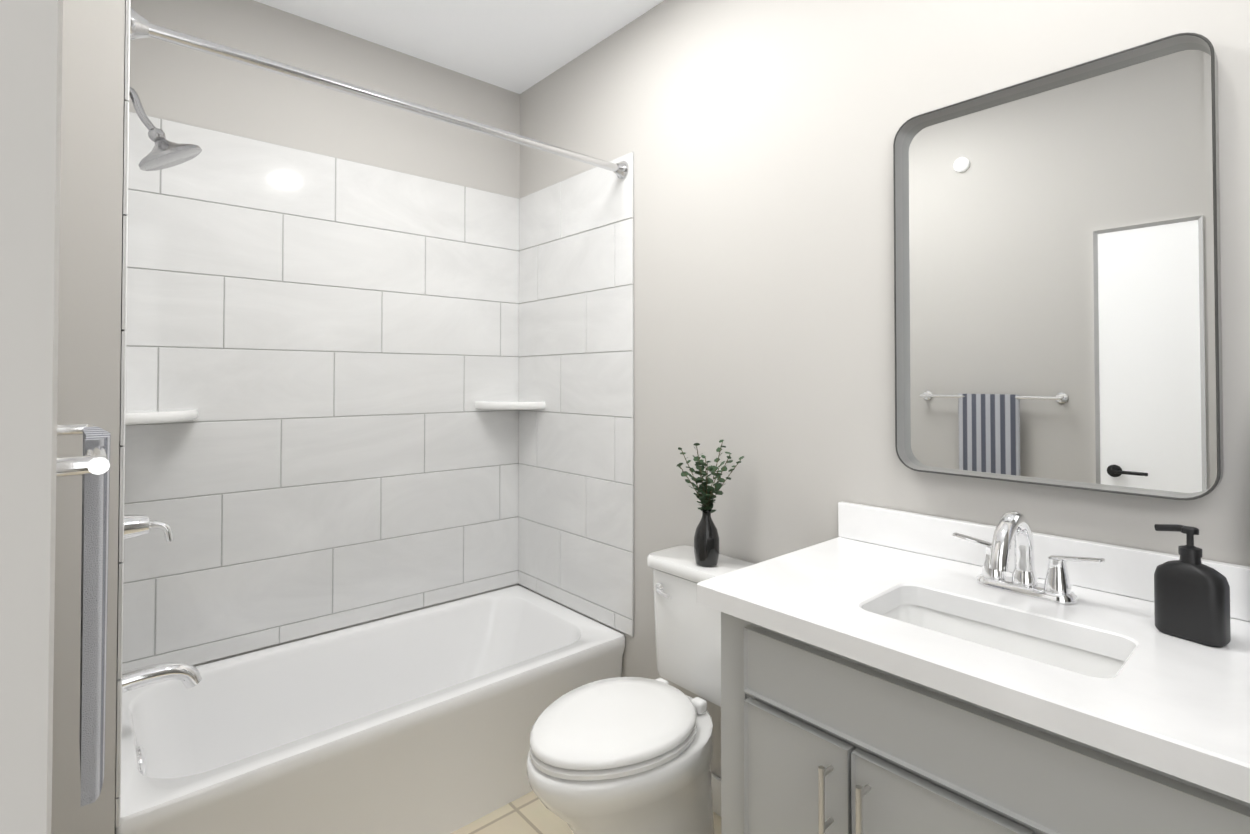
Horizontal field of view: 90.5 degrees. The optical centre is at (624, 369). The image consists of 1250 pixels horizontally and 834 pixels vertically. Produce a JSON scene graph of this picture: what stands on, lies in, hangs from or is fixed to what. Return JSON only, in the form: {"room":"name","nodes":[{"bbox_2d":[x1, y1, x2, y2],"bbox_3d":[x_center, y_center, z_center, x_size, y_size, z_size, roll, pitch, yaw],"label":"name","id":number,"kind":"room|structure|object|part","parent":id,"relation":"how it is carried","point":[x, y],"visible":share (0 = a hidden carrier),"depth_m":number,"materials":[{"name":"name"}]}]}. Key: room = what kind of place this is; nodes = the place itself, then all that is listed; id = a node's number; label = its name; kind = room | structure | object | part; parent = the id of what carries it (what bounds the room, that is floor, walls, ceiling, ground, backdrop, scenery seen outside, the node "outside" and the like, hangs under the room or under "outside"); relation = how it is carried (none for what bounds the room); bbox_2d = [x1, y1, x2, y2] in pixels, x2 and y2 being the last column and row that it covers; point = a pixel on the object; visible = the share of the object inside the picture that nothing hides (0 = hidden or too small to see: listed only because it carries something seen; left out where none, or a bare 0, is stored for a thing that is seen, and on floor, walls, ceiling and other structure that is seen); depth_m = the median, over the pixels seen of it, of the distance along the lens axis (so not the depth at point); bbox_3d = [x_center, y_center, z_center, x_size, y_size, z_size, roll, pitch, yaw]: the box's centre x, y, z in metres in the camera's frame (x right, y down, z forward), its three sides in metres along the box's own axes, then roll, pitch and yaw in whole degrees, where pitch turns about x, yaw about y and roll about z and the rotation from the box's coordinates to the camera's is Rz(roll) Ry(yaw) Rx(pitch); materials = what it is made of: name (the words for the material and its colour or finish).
{"room":"bathroom","nodes":[
{"label":"bathroom","id":0,"kind":"room"},
{"bbox_2d":[51,0,124,833],"bbox_3d":[-1.613,0.031,1.091,1.095,2.440,0.720,1,-1,-41],"label":"wall","id":1,"kind":"structure","parent":0,"point":[90,265],"depth_m":1.15,"materials":[{"name":"paint"}]},
{"bbox_2d":[115,0,130,826],"bbox_3d":[-1.195,0.067,1.452,0.007,1.610,0.712,1,-1,-41],"label":"wall tiles","id":2,"kind":"structure","parent":1,"relation":"attached to","point":[122,420],"depth_m":1.19,"materials":[{"name":"grey tile"}]},
{"bbox_2d":[122,87,201,692],"bbox_3d":[-1.131,0.046,1.515,0.172,1.487,0.170,1,-1,-41],"label":"shower","id":3,"kind":"object","parent":2,"relation":"attached to","point":[164,153],"visible":0.79,"depth_m":1.49,"materials":[{"name":"grey metal"}]},
{"bbox_3d":[-1.131,0.748,1.504,0.172,0.084,0.064,1,-1,-41],"label":"spout","id":4,"kind":"part","parent":3,"relation":"part of","materials":[{"name":"silver metal"}]},
{"bbox_2d":[130,8,628,178],"bbox_3d":[-0.498,-0.684,1.667,1.307,0.060,0.060,1,-1,-41],"label":"curtain rod","id":5,"kind":"object","parent":2,"relation":"attached to","point":[141,27],"visible":0.88,"depth_m":1.49,"materials":[{"name":"silver metal"}]},
{"bbox_2d":[125,409,198,424],"bbox_3d":[-1.286,0.129,1.712,0.200,0.029,0.200,1,-1,-41],"label":"corner shelf","id":6,"kind":"object","parent":1,"relation":"attached to","point":[132,417],"visible":0.81,"depth_m":1.67,"materials":[{"name":"white ceramic"}]},
{"bbox_2d":[129,0,519,666],"bbox_3d":[-1.386,0.043,1.837,2.620,2.440,0.100,1,-1,-41],"label":"wall","id":7,"kind":"structure","parent":0,"point":[179,84],"depth_m":2.09,"materials":[{"name":"paint"}]},
{"bbox_2d":[122,112,518,671],"bbox_3d":[-0.939,0.078,2.156,1.325,1.610,0.007,1,-1,-41],"label":"wall tiles","id":8,"kind":"structure","parent":7,"relation":"attached to","point":[326,346],"depth_m":2.05,"materials":[{"name":"white tile"}]},
{"bbox_2d":[254,0,663,93],"bbox_3d":[-0.379,-1.225,0.711,2.620,0.060,3.150,1,-1,-41],"label":"ceiling","id":9,"kind":"structure","parent":0,"point":[519,46],"depth_m":2.12,"materials":[{"name":"paint"}]},
{"bbox_2d":[450,791,720,833],"bbox_3d":[-0.379,1.275,0.672,2.620,0.060,3.150,1,-1,-41],"label":"floor","id":10,"kind":"structure","parent":0,"point":[530,813],"depth_m":1.73,"materials":[{"name":"tile"}]},
{"bbox_2d":[115,585,624,833],"bbox_3d":[-0.715,1.074,1.887,1.319,0.380,0.681,1,-1,-41],"label":"bathtub","id":11,"kind":"object","parent":10,"relation":"on","point":[421,721],"visible":0.81,"depth_m":1.77,"materials":[{"name":"white ceramic"}]},
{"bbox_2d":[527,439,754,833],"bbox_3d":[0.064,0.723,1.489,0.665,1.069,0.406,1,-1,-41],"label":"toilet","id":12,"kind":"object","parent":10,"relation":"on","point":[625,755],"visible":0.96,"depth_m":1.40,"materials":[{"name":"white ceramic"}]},
{"bbox_3d":[0.103,0.601,1.681,0.026,0.028,0.075,1,-1,-41],"label":"lever","id":13,"kind":"part","parent":12,"relation":"part of","materials":[{"name":"silver metal"}]},
{"bbox_2d":[694,509,718,566],"bbox_3d":[0.218,0.446,1.656,0.068,0.147,0.068,1,-1,-41],"label":"vase","id":14,"kind":"object","parent":12,"relation":"on","point":[706,537],"depth_m":1.63,"materials":[{"name":"black"}]},
{"bbox_2d":[676,439,743,512],"bbox_3d":[0.214,0.310,1.661,0.186,0.236,0.160,1,-1,-41],"label":"plant","id":15,"kind":"object","parent":14,"relation":"in","point":[707,499],"depth_m":1.65,"materials":[{"name":"green plant"}]},
{"bbox_2d":[697,501,1249,833],"bbox_3d":[0.604,0.740,0.984,0.534,1.020,0.857,1,-1,-41],"label":"bathroom vanity","id":16,"kind":"object","parent":10,"relation":"on","point":[887,671],"visible":1,"depth_m":0.92,"materials":[{"name":"white stone"}]},
{"bbox_2d":[952,511,1104,603],"bbox_3d":[0.662,0.316,1.057,0.169,0.149,0.233,1,-1,-41],"label":"faucet","id":17,"kind":"object","parent":16,"relation":"on","point":[992,586],"depth_m":1.06,"materials":[{"name":"silver metal"}]},
{"bbox_2d":[519,0,1249,777],"bbox_3d":[0.600,0.037,1.485,0.100,2.440,3.050,1,-1,-41],"label":"wall","id":18,"kind":"structure","parent":0,"point":[757,136],"depth_m":1.59,"materials":[{"name":"paint"}]},
{"bbox_2d":[475,400,544,409],"bbox_3d":[-0.454,0.140,2.443,0.200,0.029,0.200,1,-1,-41],"label":"corner shelf","id":19,"kind":"object","parent":18,"relation":"attached to","point":[510,405],"visible":1,"depth_m":2.40,"materials":[{"name":"white ceramic"}]},
{"bbox_2d":[518,152,633,636],"bbox_3d":[-0.208,0.080,2.321,0.007,1.610,0.712,1,-1,-41],"label":"wall tiles","id":20,"kind":"structure","parent":18,"relation":"attached to","point":[576,434],"depth_m":2.27,"materials":[{"name":"white tile"}]},
{"bbox_2d":[712,774,720,816],"bbox_3d":[0.281,1.212,1.743,0.013,0.100,0.765,1,-1,-41],"label":"baseboard","id":21,"kind":"structure","parent":18,"relation":"attached to","point":[716,788],"depth_m":1.76,"materials":[{"name":"white wood"}]},
{"bbox_2d":[893,32,1223,500],"bbox_3d":[0.775,-0.166,1.178,0.043,0.760,0.514,1,-1,-41],"label":"mirror","id":22,"kind":"object","parent":18,"relation":"attached to","point":[1057,290],"visible":0.94,"depth_m":1.14,"materials":[{"name":"grey mirror"}]},
{"bbox_3d":[-0.979,0.019,0.298,1.000,2.440,1.310,1,-1,-41],"label":"wall","id":23,"kind":"structure","parent":0,"visible":0},
{"bbox_2d":[0,0,62,833],"bbox_3d":[-0.173,0.017,0.164,0.033,2.440,0.045,1,-1,-41],"label":"door frame","id":24,"kind":"structure","parent":23,"relation":"attached to","point":[31,34],"depth_m":0.15,"materials":[{"name":"paint"}]},
{"bbox_2d":[56,423,110,806],"bbox_3d":[-0.607,0.240,0.677,0.063,0.360,0.531,1,-1,-41],"label":"towel bar","id":25,"kind":"object","parent":23,"relation":"attached to","point":[91,465],"visible":0.94,"depth_m":0.60,"materials":[{"name":"silver metal"}]}
]}

